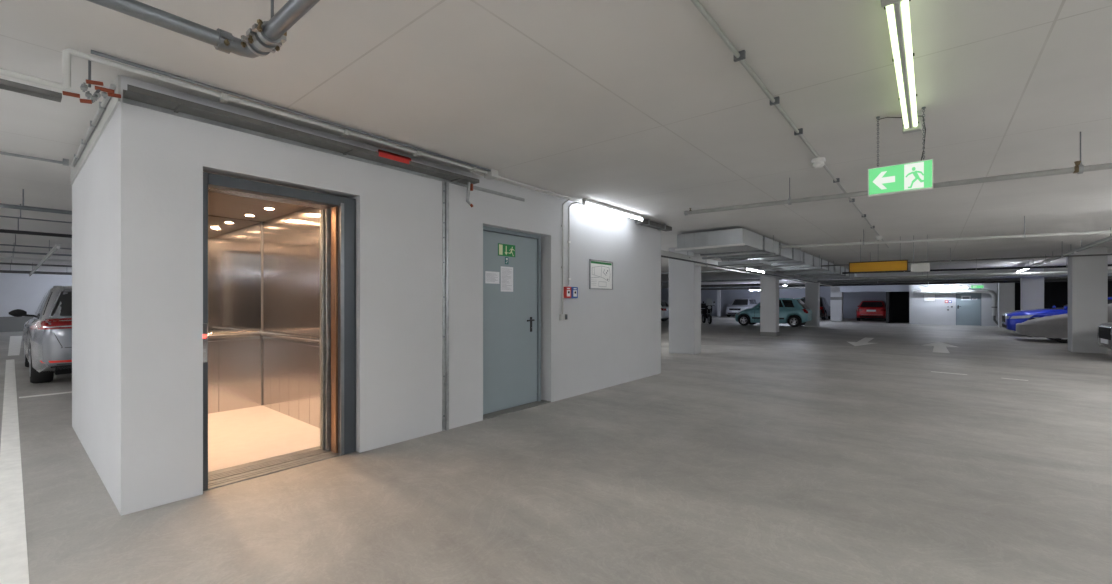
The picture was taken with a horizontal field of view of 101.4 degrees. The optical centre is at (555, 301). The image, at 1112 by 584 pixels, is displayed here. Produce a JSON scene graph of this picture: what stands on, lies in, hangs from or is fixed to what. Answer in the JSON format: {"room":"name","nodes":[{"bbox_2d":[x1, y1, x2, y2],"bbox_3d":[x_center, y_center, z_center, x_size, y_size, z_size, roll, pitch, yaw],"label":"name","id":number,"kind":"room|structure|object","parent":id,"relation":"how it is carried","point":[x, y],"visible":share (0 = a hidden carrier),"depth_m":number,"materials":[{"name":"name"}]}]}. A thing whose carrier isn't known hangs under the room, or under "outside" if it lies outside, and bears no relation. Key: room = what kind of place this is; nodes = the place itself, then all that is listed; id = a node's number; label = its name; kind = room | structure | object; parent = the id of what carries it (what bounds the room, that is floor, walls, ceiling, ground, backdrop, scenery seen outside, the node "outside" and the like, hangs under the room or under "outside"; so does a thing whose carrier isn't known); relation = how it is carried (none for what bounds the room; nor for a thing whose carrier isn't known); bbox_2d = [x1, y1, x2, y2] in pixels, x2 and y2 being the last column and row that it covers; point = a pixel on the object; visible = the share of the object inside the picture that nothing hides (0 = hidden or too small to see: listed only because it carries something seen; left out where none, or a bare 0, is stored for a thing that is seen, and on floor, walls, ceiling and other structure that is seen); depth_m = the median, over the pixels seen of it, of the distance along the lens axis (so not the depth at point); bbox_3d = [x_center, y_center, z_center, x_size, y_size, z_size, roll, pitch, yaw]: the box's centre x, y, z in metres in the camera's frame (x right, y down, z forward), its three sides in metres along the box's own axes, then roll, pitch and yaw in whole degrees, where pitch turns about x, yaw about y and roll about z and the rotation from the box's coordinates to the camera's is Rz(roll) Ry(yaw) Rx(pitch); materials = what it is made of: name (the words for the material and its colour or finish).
{"room":"parking garage","nodes":[
{"label":"parking garage","id":0,"kind":"room"},
{"bbox_2d":[0,273,71,316],"bbox_3d":[-12.074,-0.370,34.249,0.200,2.020,55.500,0,0,39],"label":"wall","id":1,"kind":"structure","parent":0,"point":[21,291],"depth_m":20.19,"materials":[{"name":"white paint"}]},
{"bbox_2d":[0,316,32,331],"bbox_3d":[-12.063,0.970,34.239,0.230,0.660,55.500,0,0,39],"label":"baseboard","id":2,"kind":"structure","parent":1,"relation":"attached to","point":[7,324],"depth_m":19.90,"materials":[{"name":"grey paint"}]},
{"bbox_2d":[72,75,660,515],"bbox_3d":[-1.577,-0.040,6.530,3.140,2.680,7.167,0,0,39],"label":"wall","id":3,"kind":"structure","parent":0,"point":[137,197],"depth_m":4.01,"materials":[{"name":"white paint"}]},
{"bbox_2d":[71,84,115,166],"bbox_3d":[-3.702,-1.320,3.598,2.570,0.040,0.034,0,0,39],"label":"conduit","id":4,"kind":"object","parent":3,"relation":"attached to","point":[102,105],"visible":1,"depth_m":3.37,"materials":[{"name":"metal"}]},
{"bbox_2d":[71,75,120,184],"bbox_3d":[-3.849,-1.300,3.750,3.090,0.159,0.012,0,0,39],"label":"strip","id":5,"kind":"object","parent":3,"relation":"attached to","point":[114,102],"visible":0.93,"depth_m":3.31,"materials":[{"name":"grey metal"}]},
{"bbox_2d":[203,172,355,490],"bbox_3d":[-3.092,0.135,4.333,2.616,2.330,1.395,0,0,39],"label":"elevator","id":6,"kind":"object","parent":3,"relation":"attached to","point":[279,290],"visible":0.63,"depth_m":4.76,"materials":[{"name":"metal"}]},
{"bbox_2d":[208,216,260,330],"bbox_3d":[-4.090,-0.330,5.149,0.014,1.320,1.323,0,0,39],"label":"wall panel","id":7,"kind":"object","parent":6,"relation":"attached to","point":[234,245],"depth_m":5.44,"materials":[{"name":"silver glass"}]},
{"bbox_2d":[122,84,524,200],"bbox_3d":[-1.441,-1.252,4.076,0.189,0.075,3.542,0,0,39],"label":"cable tray","id":8,"kind":"object","parent":3,"relation":"attached to","point":[137,96],"visible":0.95,"depth_m":3.33,"materials":[{"name":"metal"}]},
{"bbox_2d":[376,149,410,163],"bbox_3d":[-1.459,-1.274,4.041,0.148,0.068,0.340,0,0,39],"label":"wrap","id":9,"kind":"object","parent":8,"relation":"on","point":[385,154],"visible":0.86,"depth_m":3.98,"materials":[{"name":"red plastic"}]},
{"bbox_2d":[466,182,472,207],"bbox_3d":[-0.896,-1.114,4.728,0.078,0.264,0.040,0,0,-22],"label":"hook","id":10,"kind":"object","parent":8,"relation":"hanging from","point":[469,185],"visible":1,"depth_m":4.71,"materials":[{"name":"metal"}]},
{"bbox_2d":[442,181,448,430],"bbox_3d":[-1.117,0.040,4.604,0.020,2.520,0.073,0,0,39],"label":"strip","id":11,"kind":"object","parent":3,"relation":"attached to","point":[445,185],"visible":1,"depth_m":4.60,"materials":[{"name":"metal"}]},
{"bbox_2d":[483,226,540,413],"bbox_3d":[-0.563,0.217,5.524,0.125,2.165,1.090,0,0,39],"label":"door","id":12,"kind":"structure","parent":3,"relation":"in","point":[511,320],"depth_m":5.55,"materials":[{"name":"grey paint"}]},
{"bbox_2d":[485,271,498,283],"bbox_3d":[-0.741,-0.285,5.309,0.002,0.140,0.220,0,0,39],"label":"paper","id":13,"kind":"object","parent":12,"relation":"attached to","point":[490,277],"visible":1,"depth_m":5.30,"materials":[{"name":"white paper"}]},
{"bbox_2d":[498,243,514,256],"bbox_3d":[-0.593,-0.623,5.487,0.004,0.145,0.285,0,0,39],"label":"exit sign","id":14,"kind":"object","parent":12,"relation":"attached to","point":[503,249],"visible":1,"depth_m":5.48,"materials":[{"name":"green plastic"}]},
{"bbox_2d":[501,266,512,291],"bbox_3d":[-0.591,-0.275,5.491,0.002,0.300,0.208,0,0,39],"label":"paper","id":15,"kind":"object","parent":12,"relation":"attached to","point":[506,272],"visible":1,"depth_m":5.48,"materials":[{"name":"white paper"}]},
{"bbox_2d":[498,176,570,313],"bbox_3d":[-0.207,-0.591,5.407,0.202,1.521,1.473,0,0,31],"label":"conduit","id":16,"kind":"object","parent":3,"relation":"attached to","point":[569,198],"visible":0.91,"depth_m":6.05,"materials":[{"name":"grey plastic"}]},
{"bbox_2d":[564,287,570,297],"bbox_3d":[0.150,-0.129,6.105,0.066,0.152,0.130,0,0,39],"label":"alarm box","id":17,"kind":"object","parent":3,"relation":"attached to","point":[567,290],"visible":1,"depth_m":6.07,"materials":[{"name":"red plastic"}]},
{"bbox_2d":[567,202,577,284],"bbox_3d":[0.224,-0.790,6.136,0.148,1.120,0.044,0,0,31],"label":"conduit","id":18,"kind":"object","parent":3,"relation":"attached to","point":[568,241],"visible":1,"depth_m":6.16,"materials":[{"name":"grey plastic"}]},
{"bbox_2d":[571,287,577,297],"bbox_3d":[0.243,-0.129,6.217,0.066,0.152,0.136,0,0,39],"label":"box","id":19,"kind":"object","parent":3,"relation":"attached to","point":[574,290],"visible":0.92,"depth_m":6.19,"materials":[{"name":"blue plastic"}]},
{"bbox_2d":[589,259,612,289],"bbox_3d":[0.679,-0.402,6.781,0.022,0.432,0.610,0,0,39],"label":"evacuation plan","id":20,"kind":"object","parent":3,"relation":"attached to","point":[600,272],"visible":1,"depth_m":6.76,"materials":[{"name":"paper"}]},
{"bbox_2d":[0,316,1111,583],"bbox_3d":[3.822,1.400,21.147,41.000,0.200,55.500,0,0,39],"label":"floor","id":21,"kind":"structure","parent":0,"point":[800,455],"depth_m":3.24,"materials":[{"name":"concrete"}]},
{"bbox_2d":[0,359,28,583],"bbox_3d":[-6.757,1.298,5.637,14.401,0.003,0.120,0,0,40],"label":"parking line","id":22,"kind":"object","parent":21,"relation":"on","point":[13,543],"visible":1,"depth_m":3.02,"materials":[{"name":"white paint"}]},
{"bbox_2d":[8,336,21,355],"bbox_3d":[-16.892,1.298,14.252,9.803,0.003,0.300,0,0,40],"label":"floor marking","id":23,"kind":"object","parent":21,"relation":"on","point":[15,341],"visible":1,"depth_m":13.57,"materials":[{"name":"white paint"}]},
{"bbox_2d":[9,285,71,382],"bbox_3d":[-8.938,0.498,8.883,4.788,1.603,2.230,0,0,39],"label":"estate car","id":24,"kind":"object","parent":21,"relation":"on","point":[47,337],"visible":0.38,"depth_m":7.00,"materials":[{"name":"silver metal"}]},
{"bbox_2d":[9,309,33,316],"bbox_3d":[-10.093,0.212,8.618,0.105,0.155,0.352,0,0,39],"label":"mirror","id":25,"kind":"object","parent":24,"relation":"attached to","point":[18,312],"depth_m":8.56,"materials":[{"name":"black plastic"}]},
{"bbox_2d":[30,318,71,329],"bbox_3d":[-7.743,0.334,7.046,0.590,0.176,0.514,0,0,39],"label":"tail light","id":26,"kind":"object","parent":24,"relation":"attached to","point":[43,323],"depth_m":6.91,"materials":[{"name":"red plastic"}]},
{"bbox_2d":[19,391,71,397],"bbox_3d":[-6.382,1.298,7.288,0.120,0.003,2.870,0,0,39],"label":"parking line","id":27,"kind":"object","parent":21,"relation":"on","point":[71,391],"visible":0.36,"depth_m":6.38,"materials":[{"name":"white paint"}]},
{"bbox_2d":[483,400,550,419],"bbox_3d":[-0.515,1.294,5.516,0.210,0.012,1.160,0,0,39],"label":"threshold","id":28,"kind":"object","parent":21,"relation":"on","point":[536,403],"visible":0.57,"depth_m":5.45,"materials":[{"name":"grey paint"}]},
{"bbox_2d":[661,300,668,320],"bbox_3d":[5.824,0.564,30.962,4.206,1.472,1.766,0,0,39],"label":"hatchback car","id":29,"kind":"object","parent":21,"relation":"on","point":[664,305],"visible":0.21,"depth_m":29.39,"materials":[{"name":"white paint"}]},
{"bbox_2d":[669,248,700,354],"bbox_3d":[3.283,-0.040,11.594,0.680,2.680,0.430,0,0,39],"label":"pillar","id":30,"kind":"structure","parent":21,"relation":"on","point":[684,276],"depth_m":11.41,"materials":[{"name":"white paint"}]},
{"bbox_2d":[701,299,714,323],"bbox_3d":[9.068,0.550,27.395,0.730,1.500,1.940,0,0,3],"label":"motor scooter","id":31,"kind":"object","parent":21,"relation":"on","point":[706,313],"visible":0.98,"depth_m":26.91,"materials":[{"name":"metal"}]},
{"bbox_2d":[717,287,720,316],"bbox_3d":[14.120,-0.040,39.420,0.250,2.680,0.200,0,0,39],"label":"pillar","id":32,"kind":"structure","parent":21,"relation":"on","point":[718,291],"depth_m":39.35,"materials":[{"name":"white paint"}]},
{"bbox_2d":[726,298,756,316],"bbox_3d":[16.424,0.474,39.975,2.152,1.652,4.312,0,0,39],"label":"car","id":33,"kind":"object","parent":21,"relation":"on","point":[739,304],"visible":0.72,"depth_m":38.99,"materials":[{"name":"silver metal"}]},
{"bbox_2d":[760,267,779,336],"bbox_3d":[8.205,-0.040,17.471,0.590,2.680,0.530,0,0,39],"label":"pillar","id":34,"kind":"structure","parent":21,"relation":"on","point":[769,286],"depth_m":17.29,"materials":[{"name":"white paint"}]},
{"bbox_2d":[735,298,811,326],"bbox_3d":[11.778,0.539,24.698,3.633,1.522,1.911,0,0,39],"label":"hatchback car","id":35,"kind":"object","parent":21,"relation":"on","point":[794,312],"visible":0.83,"depth_m":23.64,"materials":[{"name":"teal paint"}]},
{"bbox_2d":[805,277,819,326],"bbox_3d":[13.588,-0.040,24.113,0.600,2.680,0.500,0,0,39],"label":"pillar","id":36,"kind":"structure","parent":21,"relation":"on","point":[812,291],"depth_m":23.89,"materials":[{"name":"white paint"}]},
{"bbox_2d":[800,297,829,319],"bbox_3d":[19.532,0.454,34.312,1.800,1.692,4.300,0,0,39],"label":"car","id":37,"kind":"object","parent":21,"relation":"on","point":[824,307],"visible":0.38,"depth_m":32.81,"materials":[{"name":"black paint"}]},
{"bbox_2d":[830,286,842,320],"bbox_3d":[19.161,-0.040,31.047,0.690,2.680,0.510,0,0,39],"label":"pillar","id":38,"kind":"structure","parent":21,"relation":"on","point":[836,297],"depth_m":30.85,"materials":[{"name":"white paint"}]},
{"bbox_2d":[848,338,874,345],"bbox_3d":[10.089,1.298,14.946,0.840,0.003,4.100,0,0,39],"label":"floor arrow","id":39,"kind":"object","parent":21,"relation":"on","point":[864,341],"depth_m":14.57,"materials":[{"name":"white paint"}]},
{"bbox_2d":[856,300,885,320],"bbox_3d":[22.503,0.589,32.178,2.152,1.422,4.212,0,0,39],"label":"hatchback car","id":40,"kind":"object","parent":21,"relation":"on","point":[867,309],"visible":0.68,"depth_m":30.73,"materials":[{"name":"red paint"}]},
{"bbox_2d":[925,342,956,352],"bbox_3d":[11.189,1.298,13.261,0.840,0.003,4.100,0,0,39],"label":"floor arrow","id":41,"kind":"object","parent":21,"relation":"on","point":[939,347],"depth_m":13.26,"materials":[{"name":"white paint"}]},
{"bbox_2d":[998,283,1014,327],"bbox_3d":[22.990,-0.040,23.233,0.570,2.680,0.500,0,0,39],"label":"pillar","id":42,"kind":"structure","parent":21,"relation":"on","point":[1006,291],"depth_m":23.07,"materials":[{"name":"white paint"}]},
{"bbox_2d":[1020,268,1043,317],"bbox_3d":[19.475,-0.040,18.614,0.620,2.680,0.500,0,0,39],"label":"pillar","id":43,"kind":"structure","parent":21,"relation":"on","point":[1031,289],"depth_m":18.43,"materials":[{"name":"white paint"}]},
{"bbox_2d":[1002,297,1111,330],"bbox_3d":[19.401,0.554,16.601,4.414,1.492,2.190,0,0,39],"label":"hatchback car","id":44,"kind":"object","parent":21,"relation":"on","point":[1010,319],"visible":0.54,"depth_m":17.04,"materials":[{"name":"blue paint"}]},
{"bbox_2d":[1016,303,1111,342],"bbox_3d":[17.524,0.662,14.195,4.410,1.275,1.855,0,0,39],"label":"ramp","id":45,"kind":"object","parent":21,"relation":"on","point":[1055,327],"visible":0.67,"depth_m":14.55,"materials":[{"name":"grey concrete"}]},
{"bbox_2d":[1068,247,1107,353],"bbox_3d":[13.760,-0.040,11.790,0.600,2.680,0.500,0,0,39],"label":"pillar","id":46,"kind":"structure","parent":21,"relation":"on","point":[1087,275],"depth_m":11.62,"materials":[{"name":"white paint"}]},
{"bbox_2d":[1096,321,1111,348],"bbox_3d":[14.171,0.504,8.951,4.414,1.592,2.190,0,0,39],"label":"car","id":47,"kind":"object","parent":21,"relation":"on","point":[1104,330],"visible":1,"depth_m":10.33,"materials":[{"name":"grey paint"}]},
{"bbox_2d":[1098,325,1111,339],"bbox_3d":[12.486,0.690,10.340,0.041,0.299,0.963,0,0,39],"label":"grille","id":48,"kind":"object","parent":47,"relation":"attached to","point":[1104,331],"depth_m":10.32,"materials":[{"name":"black metal"}]},
{"bbox_2d":[0,0,1111,287],"bbox_3d":[3.822,-1.505,21.147,41.000,0.250,55.500,0,0,39],"label":"ceiling","id":49,"kind":"structure","parent":0,"point":[641,107],"depth_m":3.06,"materials":[{"name":"paint"}]},
{"bbox_2d":[0,78,61,101],"bbox_3d":[-5.316,-1.242,-0.672,0.090,0.275,8.200,0,0,39],"label":"cable tray","id":50,"kind":"object","parent":49,"relation":"hanging from","point":[8,85],"visible":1,"depth_m":2.39,"materials":[{"name":"metal"}]},
{"bbox_2d":[0,151,68,165],"bbox_3d":[-7.394,-1.349,1.170,0.040,0.059,8.400,0,0,39],"label":"conduit","id":51,"kind":"object","parent":49,"relation":"attached to","point":[65,162],"visible":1,"depth_m":4.25,"materials":[{"name":"metal"}]},
{"bbox_2d":[0,189,71,214],"bbox_3d":[-4.849,-1.253,7.560,0.052,0.255,22.500,0,0,39],"label":"ceiling pipe","id":52,"kind":"object","parent":49,"relation":"hanging from","point":[20,207],"visible":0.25,"depth_m":5.59,"materials":[{"name":"grey metal"}]},
{"bbox_2d":[0,219,71,237],"bbox_3d":[-7.202,-1.251,9.500,0.060,0.258,22.500,0,0,39],"label":"ceiling pipe","id":53,"kind":"object","parent":49,"relation":"hanging from","point":[18,231],"visible":0.16,"depth_m":7.60,"materials":[{"name":"grey metal"}]},
{"bbox_2d":[0,265,71,274],"bbox_3d":[-18.160,-1.216,18.531,0.100,0.328,22.500,0,0,39],"label":"ceiling pipe","id":54,"kind":"object","parent":49,"relation":"hanging from","point":[10,270],"visible":0.32,"depth_m":16.99,"materials":[{"name":"metal"}]},
{"bbox_2d":[0,257,71,261],"bbox_3d":[-12.296,-1.236,13.697,0.060,0.288,22.500,0,0,39],"label":"ceiling pipe","id":55,"kind":"object","parent":49,"relation":"hanging from","point":[12,258],"visible":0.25,"depth_m":11.95,"materials":[{"name":"grey plastic"}]},
{"bbox_2d":[0,256,71,266],"bbox_3d":[-14.765,-1.251,15.733,0.060,0.258,22.500,0,0,39],"label":"ceiling pipe","id":56,"kind":"object","parent":49,"relation":"hanging from","point":[11,263],"visible":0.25,"depth_m":14.03,"materials":[{"name":"metal"}]},
{"bbox_2d":[0,242,71,255],"bbox_3d":[-10.907,-1.254,12.553,0.044,0.251,22.500,0,0,39],"label":"ceiling pipe","id":57,"kind":"object","parent":49,"relation":"hanging from","point":[14,242],"visible":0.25,"depth_m":10.71,"materials":[{"name":"grey metal"}]},
{"bbox_2d":[0,204,71,222],"bbox_3d":[-5.875,-1.275,8.406,0.020,0.210,22.500,0,0,39],"label":"ceiling pipe","id":58,"kind":"object","parent":49,"relation":"hanging from","point":[20,217],"visible":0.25,"depth_m":6.47,"materials":[{"name":"grey metal"}]},
{"bbox_2d":[0,234,71,249],"bbox_3d":[-9.363,-1.258,11.281,0.028,0.243,22.500,0,0,39],"label":"ceiling pipe","id":59,"kind":"object","parent":49,"relation":"hanging from","point":[15,234],"visible":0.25,"depth_m":9.37,"materials":[{"name":"grey metal"}]},
{"bbox_2d":[29,240,60,276],"bbox_3d":[-14.795,-1.183,13.023,14.612,0.395,0.060,0,0,39],"label":"lamp","id":60,"kind":"object","parent":49,"relation":"hanging from","point":[56,247],"visible":0.99,"depth_m":10.13,"materials":[{"name":"white plastic"}]},
{"bbox_2d":[62,60,120,103],"bbox_3d":[-2.635,-1.247,2.590,0.066,0.266,0.237,0,0,39],"label":"valve","id":61,"kind":"object","parent":49,"relation":"hanging from","point":[110,92],"visible":0.99,"depth_m":2.58,"materials":[{"name":"metal"}]},
{"bbox_2d":[86,0,233,53],"bbox_3d":[-3.848,-1.228,-0.961,0.120,0.303,7.623,0,0,40],"label":"pipe","id":62,"kind":"object","parent":49,"relation":"hanging from","point":[222,40],"visible":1,"depth_m":1.80,"materials":[{"name":"grey metal"}]},
{"bbox_2d":[0,48,490,173],"bbox_3d":[-4.248,-1.256,0.456,0.100,0.247,11.300,0,0,40],"label":"conduit","id":63,"kind":"object","parent":49,"relation":"attached to","point":[223,95],"visible":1,"depth_m":2.90,"materials":[{"name":"grey plastic"}]},
{"bbox_2d":[231,0,319,57],"bbox_3d":[0.535,-1.227,0.476,4.979,0.306,0.175,0,0,39],"label":"pipe","id":64,"kind":"object","parent":49,"relation":"hanging from","point":[265,37],"visible":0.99,"depth_m":1.87,"materials":[{"name":"grey metal"}]},
{"bbox_2d":[484,169,497,179],"bbox_3d":[-0.680,-1.340,4.772,0.120,0.080,0.100,0,0,39],"label":"junction box","id":65,"kind":"object","parent":49,"relation":"attached to","point":[493,174],"visible":0.96,"depth_m":4.74,"materials":[{"name":"grey plastic"}]},
{"bbox_2d":[582,198,643,220],"bbox_3d":[0.878,-1.335,6.663,0.060,0.090,1.612,0,0,39],"label":"lamp","id":66,"kind":"object","parent":49,"relation":"attached to","point":[585,201],"visible":1,"depth_m":6.54,"materials":[{"name":"white plastic"}]},
{"bbox_2d":[635,219,671,230],"bbox_3d":[1.704,-1.330,7.861,0.150,0.100,1.100,0,0,39],"label":"lamp","id":67,"kind":"object","parent":49,"relation":"attached to","point":[646,222],"visible":0.91,"depth_m":7.76,"materials":[{"name":"metal"}]},
{"bbox_2d":[661,269,735,273],"bbox_3d":[3.568,-1.264,19.737,8.400,0.232,0.104,0,0,39],"label":"ceiling pipe","id":68,"kind":"object","parent":49,"relation":"hanging from","point":[703,271],"visible":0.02,"depth_m":17.67,"materials":[{"name":"metal"}]},
{"bbox_2d":[661,278,781,282],"bbox_3d":[7.702,-1.219,24.753,8.400,0.322,0.124,0,0,39],"label":"ceiling pipe","id":69,"kind":"object","parent":49,"relation":"hanging from","point":[779,278],"visible":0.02,"depth_m":23.65,"materials":[{"name":"metal"}]},
{"bbox_2d":[661,250,817,282],"bbox_3d":[7.287,-1.175,15.830,0.110,0.410,18.300,0,0,39],"label":"channel","id":70,"kind":"object","parent":49,"relation":"hanging from","point":[665,254],"visible":0.47,"depth_m":11.71,"materials":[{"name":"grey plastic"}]},
{"bbox_2d":[701,282,804,289],"bbox_3d":[13.464,-1.124,31.667,8.500,0.512,0.164,0,0,39],"label":"ceiling pipe","id":71,"kind":"object","parent":49,"relation":"hanging from","point":[749,287],"visible":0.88,"depth_m":31.88,"materials":[{"name":"metal"}]},
{"bbox_2d":[695,260,834,286],"bbox_3d":[9.543,-1.108,18.182,0.068,0.544,19.800,0,0,39],"label":"ceiling pipe","id":72,"kind":"object","parent":49,"relation":"hanging from","point":[728,260],"visible":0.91,"depth_m":13.67,"materials":[{"name":"grey plastic"}]},
{"bbox_2d":[675,228,855,279],"bbox_3d":[7.968,-1.167,14.763,1.540,0.425,16.080,0,0,39],"label":"air duct","id":73,"kind":"object","parent":49,"relation":"hanging from","point":[739,244],"visible":0.86,"depth_m":9.65,"materials":[{"name":"metal"}]},
{"bbox_2d":[717,260,772,267],"bbox_3d":[4.569,-0.917,11.007,1.050,0.095,1.000,0,0,39],"label":"air duct","id":74,"kind":"object","parent":73,"relation":"attached to","point":[743,263],"visible":1,"depth_m":10.80,"materials":[{"name":"metal"}]},
{"bbox_2d":[744,267,764,272],"bbox_3d":[5.461,-0.938,12.475,0.060,0.205,1.712,0,0,39],"label":"lamp","id":75,"kind":"object","parent":73,"relation":"hanging from","point":[746,268],"visible":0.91,"depth_m":12.40,"materials":[{"name":"white plastic"}]},
{"bbox_2d":[691,0,888,247],"bbox_3d":[1.120,-1.357,2.640,0.060,0.044,22.500,0,0,39],"label":"conduit","id":76,"kind":"object","parent":49,"relation":"attached to","point":[739,56],"visible":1,"depth_m":2.82,"materials":[{"name":"metal"}]},
{"bbox_2d":[811,157,825,167],"bbox_3d":[2.462,-1.302,4.269,0.120,0.080,0.120,0,0,39],"label":"smoke detector","id":77,"kind":"object","parent":76,"relation":"attached to","point":[818,162],"visible":1,"depth_m":4.23,"materials":[{"name":"white plastic"}]},
{"bbox_2d":[849,239,907,272],"bbox_3d":[6.954,-1.015,9.841,1.045,0.730,0.065,0,0,39],"label":"hanging sign","id":78,"kind":"object","parent":49,"relation":"hanging from","point":[890,265],"visible":0.94,"depth_m":9.82,"materials":[{"name":"yellow plastic"}]},
{"bbox_2d":[880,0,902,6],"bbox_3d":[0.835,-1.312,1.181,0.110,0.135,1.845,0,0,39],"label":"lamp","id":79,"kind":"object","parent":49,"relation":"hanging from","point":[884,3],"visible":1,"depth_m":1.89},
{"bbox_2d":[684,132,1111,215],"bbox_3d":[3.904,-1.193,3.974,5.830,0.374,0.072,0,0,39],"label":"ceiling pipe","id":80,"kind":"object","parent":49,"relation":"hanging from","point":[1078,168],"visible":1,"depth_m":4.14,"materials":[{"name":"metal"}]},
{"bbox_2d":[868,107,932,196],"bbox_3d":[2.518,-1.091,3.334,0.380,0.599,0.097,0,0,39],"label":"exit sign","id":81,"kind":"object","parent":49,"relation":"hanging from","point":[915,176],"visible":0.98,"depth_m":3.29,"materials":[{"name":"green plastic"}]},
{"bbox_2d":[884,0,921,133],"bbox_3d":[2.031,-1.312,2.632,0.110,0.135,1.845,0,0,39],"label":"lamp","id":82,"kind":"object","parent":49,"relation":"hanging from","point":[911,118],"visible":0.94,"depth_m":2.40,"materials":[{"name":"white plastic"}]},
{"bbox_2d":[701,276,1111,286],"bbox_3d":[17.662,-1.194,24.967,23.500,0.372,0.184,0,0,39],"label":"ceiling pipe","id":83,"kind":"object","parent":49,"relation":"hanging from","point":[1045,278],"visible":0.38,"depth_m":24.31,"materials":[{"name":"metal"}]},
{"bbox_2d":[911,236,929,271],"bbox_3d":[7.508,-1.000,9.382,0.305,0.760,0.030,0,0,39],"label":"hanging sign","id":84,"kind":"object","parent":49,"relation":"hanging from","point":[915,267],"visible":1,"depth_m":9.38,"materials":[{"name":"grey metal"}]},
{"bbox_2d":[921,284,967,288],"bbox_3d":[21.444,-1.067,25.154,2.012,0.625,0.060,0,0,39],"label":"lamp","id":85,"kind":"object","parent":49,"relation":"hanging from","point":[927,284],"visible":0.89,"depth_m":25.22,"materials":[{"name":"white plastic"}]},
{"bbox_2d":[779,216,1111,248],"bbox_3d":[9.327,-1.093,5.790,11.971,0.574,0.072,0,0,39],"label":"ceiling pipe","id":86,"kind":"object","parent":49,"relation":"hanging from","point":[1024,235],"visible":1,"depth_m":7.75,"materials":[{"name":"grey plastic"}]},
{"bbox_2d":[786,278,1111,286],"bbox_3d":[19.602,-1.119,21.425,16.000,0.522,0.124,0,0,39],"label":"ceiling pipe","id":87,"kind":"object","parent":49,"relation":"hanging from","point":[1109,279],"visible":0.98,"depth_m":22.29,"materials":[{"name":"metal"}]},
{"bbox_2d":[817,273,1111,282],"bbox_3d":[18.465,-1.169,18.474,14.000,0.422,0.144,0,0,39],"label":"ceiling pipe","id":88,"kind":"object","parent":49,"relation":"hanging from","point":[1109,274],"visible":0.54,"depth_m":19.67,"materials":[{"name":"metal"}]},
{"bbox_2d":[821,248,1111,266],"bbox_3d":[12.432,-1.181,9.581,12.000,0.398,0.060,0,0,39],"label":"ceiling pipe","id":89,"kind":"object","parent":49,"relation":"hanging from","point":[1061,256],"visible":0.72,"depth_m":11.01,"materials":[{"name":"metal"}]},
{"bbox_2d":[842,257,1111,273],"bbox_3d":[15.103,-1.165,12.822,12.000,0.430,0.084,0,0,39],"label":"ceiling pipe","id":90,"kind":"object","parent":49,"relation":"hanging from","point":[1066,266],"visible":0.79,"depth_m":14.16,"materials":[{"name":"metal"}]},
{"bbox_2d":[853,270,1111,279],"bbox_3d":[17.011,-1.147,15.137,12.000,0.466,0.124,0,0,39],"label":"ceiling pipe","id":91,"kind":"object","parent":49,"relation":"hanging from","point":[1109,271],"visible":0.95,"depth_m":16.67,"materials":[{"name":"grey plastic"}]},
{"bbox_2d":[1030,255,1048,266],"bbox_3d":[14.894,-1.252,14.031,0.060,0.255,3.012,0,0,39],"label":"lamp","id":92,"kind":"object","parent":49,"relation":"hanging from","point":[1045,260],"visible":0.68,"depth_m":13.79,"materials":[{"name":"white plastic"}]},
{"bbox_2d":[1048,249,1074,261],"bbox_3d":[12.922,-1.252,11.639,0.060,0.255,3.012,0,0,39],"label":"lamp","id":93,"kind":"object","parent":49,"relation":"hanging from","point":[1071,251],"visible":0.85,"depth_m":11.45,"materials":[{"name":"white plastic"}]},
{"bbox_2d":[1075,228,1111,252],"bbox_3d":[10.951,-1.252,9.246,0.060,0.255,3.012,0,0,39],"label":"lamp","id":94,"kind":"object","parent":49,"relation":"hanging from","point":[1107,239],"visible":0.99,"depth_m":9.22,"materials":[{"name":"white plastic"}]},
{"bbox_2d":[661,286,885,318],"bbox_3d":[14.367,-0.040,43.493,28.850,2.680,0.200,0,0,39],"label":"wall","id":95,"kind":"structure","parent":0,"point":[851,300],"depth_m":38.99,"materials":[{"name":"grey paint"}]},
{"bbox_2d":[840,285,908,291],"bbox_3d":[19.794,-1.005,28.199,3.680,0.750,0.300,0,0,39],"label":"lintel","id":96,"kind":"object","parent":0,"point":[871,288],"visible":0.43,"depth_m":28.04,"materials":[{"name":"grey paint"}]},
{"bbox_2d":[886,291,908,322],"bbox_3d":[23.467,-0.040,30.809,1.330,2.680,8.200,0,0,39],"label":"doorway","id":97,"kind":"structure","parent":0,"point":[897,303],"depth_m":29.14,"materials":[{"name":"black"}]},
{"bbox_2d":[909,283,997,325],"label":"wall","id":98,"kind":"structure","parent":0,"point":[922,312],"depth_m":25.75,"materials":[{"name":"white paint"}]},
{"bbox_2d":[923,294,935,300],"bbox_3d":[21.404,-0.235,26.076,0.535,0.410,0.030,0,0,39],"label":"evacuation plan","id":99,"kind":"object","parent":98,"relation":"attached to","point":[926,297],"visible":1,"depth_m":26.07,"materials":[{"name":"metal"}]},
{"bbox_2d":[913,289,997,324],"bbox_3d":[22.112,0.307,25.156,3.730,2.010,0.547,0,0,39],"label":"drain pipe","id":100,"kind":"object","parent":98,"relation":"attached to","point":[993,294],"visible":0.88,"depth_m":24.53,"materials":[{"name":"grey plastic"}]},
{"bbox_2d":[956,288,980,325],"bbox_3d":[22.738,0.270,25.090,1.040,2.060,0.154,0,0,39],"label":"door","id":101,"kind":"structure","parent":98,"relation":"attached to","point":[968,312],"depth_m":25.08,"materials":[{"name":"grey paint"}]},
{"bbox_2d":[1015,281,1111,310],"bbox_3d":[29.151,-0.040,25.347,7.250,2.680,0.200,0,0,39],"label":"wall","id":102,"kind":"structure","parent":0,"point":[1055,293],"depth_m":25.88,"materials":[{"name":"grey paint"}]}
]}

